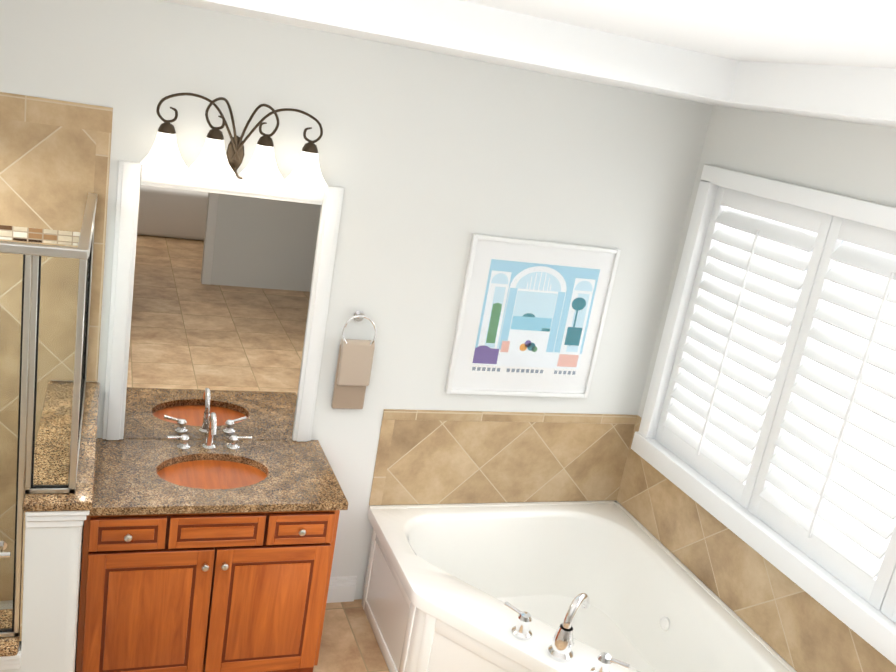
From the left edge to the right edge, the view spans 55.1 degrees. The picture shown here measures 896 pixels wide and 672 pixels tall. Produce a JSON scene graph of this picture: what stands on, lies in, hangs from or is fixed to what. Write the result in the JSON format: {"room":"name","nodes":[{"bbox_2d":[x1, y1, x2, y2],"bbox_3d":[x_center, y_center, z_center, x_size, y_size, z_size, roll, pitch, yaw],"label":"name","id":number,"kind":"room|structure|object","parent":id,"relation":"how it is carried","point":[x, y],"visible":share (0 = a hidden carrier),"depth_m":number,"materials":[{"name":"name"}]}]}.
{"room":"bathroom","nodes":[
{"label":"bathroom","id":0,"kind":"room"},
{"bbox_2d":[0,381,99,671],"bbox_3d":[-1.517,0.841,3.042,0.454,1.090,0.989,3,17,-22],"label":"wall","id":1,"kind":"structure","parent":0,"point":[46,639],"depth_m":2.64,"materials":[{"name":"white paint"}]},
{"bbox_2d":[75,599,389,671],"bbox_3d":[0.665,2.853,-0.434,4.190,0.100,10.200,3,17,-22],"label":"floor","id":2,"kind":"structure","parent":0,"point":[348,643],"depth_m":3.84,"materials":[{"name":"tile"}]},
{"bbox_2d":[76,412,347,671],"bbox_3d":[-0.966,0.849,3.469,0.938,1.022,0.603,3,17,-22],"label":"bathroom vanity","id":3,"kind":"object","parent":2,"relation":"on","point":[209,553],"visible":0.98,"depth_m":3.25,"materials":[{"name":"brown wood"}]},
{"bbox_2d":[361,501,795,671],"bbox_3d":[0.525,1.242,3.543,1.356,0.728,1.726,3,17,-22],"label":"bathtub","id":4,"kind":"object","parent":2,"relation":"on","point":[598,586],"visible":1,"depth_m":3.94,"materials":[{"name":"white ceramic"}]},
{"bbox_3d":[-2.201,1.270,2.899,0.872,0.190,1.047,3,17,-22],"label":"shower pan","id":5,"kind":"object","parent":2,"relation":"on","visible":0},
{"bbox_2d":[0,193,97,636],"bbox_3d":[-1.864,0.388,2.740,1.279,1.676,0.990,3,17,-22],"label":"shower enclosure","id":6,"kind":"object","parent":5,"relation":"on","point":[32,268],"visible":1,"depth_m":2.46,"materials":[{"name":"clear glass"}]},
{"bbox_2d":[0,0,712,608],"bbox_3d":[-0.789,-0.128,3.618,4.190,2.850,0.150,3,17,-22],"label":"wall","id":7,"kind":"structure","parent":0,"point":[430,162],"depth_m":3.65,"materials":[{"name":"white paint"}]},
{"bbox_2d":[102,160,343,441],"bbox_3d":[-0.911,-0.093,3.482,0.855,1.123,0.029,3,17,-22],"label":"mirror","id":8,"kind":"object","parent":7,"relation":"attached to","point":[220,292],"visible":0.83,"depth_m":3.47,"materials":[{"name":"white"}]},
{"bbox_2d":[141,93,326,186],"bbox_3d":[-0.780,-0.730,3.217,0.690,0.300,0.208,3,17,-22],"label":"sconce","id":9,"kind":"object","parent":7,"relation":"attached to","point":[164,153],"visible":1,"depth_m":3.20,"materials":[{"name":"white glass"}]},
{"bbox_2d":[326,576,356,602],"bbox_3d":[-0.583,1.207,4.078,0.296,0.135,0.016,3,17,-22],"label":"baseboard","id":10,"kind":"structure","parent":7,"relation":"attached to","point":[342,589],"depth_m":4.10,"materials":[{"name":"white"}]},
{"bbox_2d":[331,310,376,408],"bbox_3d":[-0.408,0.110,3.723,0.154,0.446,0.069,3,17,-22],"label":"towel ring","id":11,"kind":"object","parent":7,"relation":"attached to","point":[353,369],"visible":1,"depth_m":3.70,"materials":[{"name":"beige fabric"}]},
{"bbox_2d":[369,409,639,504],"bbox_3d":[0.299,0.601,4.190,1.350,0.486,0.030,3,17,-22],"label":"wall tile","id":12,"kind":"structure","parent":7,"relation":"attached to","point":[439,457],"depth_m":4.18,"materials":[{"name":"beige tile"}]},
{"bbox_2d":[445,234,620,397],"bbox_3d":[0.397,-0.072,3.990,0.750,0.746,0.025,3,17,-22],"label":"picture frame","id":13,"kind":"object","parent":7,"relation":"attached to","point":[531,317],"visible":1,"depth_m":3.98,"materials":[{"name":"white paper"}]},
{"bbox_2d":[159,0,895,127],"bbox_3d":[1.118,0.248,-1.188,4.190,0.300,10.200,3,17,-22],"label":"ceiling","id":14,"kind":"structure","parent":0,"point":[835,60],"depth_m":2.79,"materials":[{"name":"white paint"}]},
{"bbox_2d":[617,105,895,671],"bbox_3d":[2.805,1.588,-0.154,0.150,2.850,10.050,3,17,-22],"label":"wall","id":15,"kind":"structure","parent":0,"point":[853,160],"depth_m":3.46,"materials":[{"name":"white paint"}]},
{"bbox_2d":[617,417,895,671],"bbox_3d":[1.483,1.153,2.993,0.006,0.486,3.300,3,17,-22],"label":"wall tile","id":16,"kind":"structure","parent":15,"relation":"attached to","point":[801,630],"depth_m":3.59,"materials":[{"name":"beige tile"}]},
{"bbox_2d":[631,165,895,664],"bbox_3d":[1.519,0.257,3.162,0.190,1.440,2.310,3,17,-22],"label":"window","id":17,"kind":"structure","parent":15,"relation":"in","point":[808,506],"depth_m":3.44,"materials":[{"name":"white wood"}]},
{"label":"outside","id":18,"kind":"structure","parent":0,"visible":0},
{"bbox_2d":[735,209,890,576],"bbox_3d":[2.208,0.359,3.461,0.001,4.000,5.160,3,17,-22],"label":"sky","id":19,"kind":"structure","parent":18,"point":[823,302],"depth_m":4.42,"materials":[{"name":"white"}]},
{"bbox_3d":[-0.939,1.371,-1.656,0.150,2.850,10.050,3,17,-22],"label":"wall","id":20,"kind":"structure","parent":0,"visible":0},
{"bbox_2d":[0,92,112,600],"bbox_3d":[-1.999,0.107,3.152,1.325,2.050,0.008,3,17,-22],"label":"shower wall tile","id":21,"kind":"structure","parent":20,"relation":"attached to","point":[54,162],"depth_m":3.17,"materials":[{"name":"tile"}]}
]}

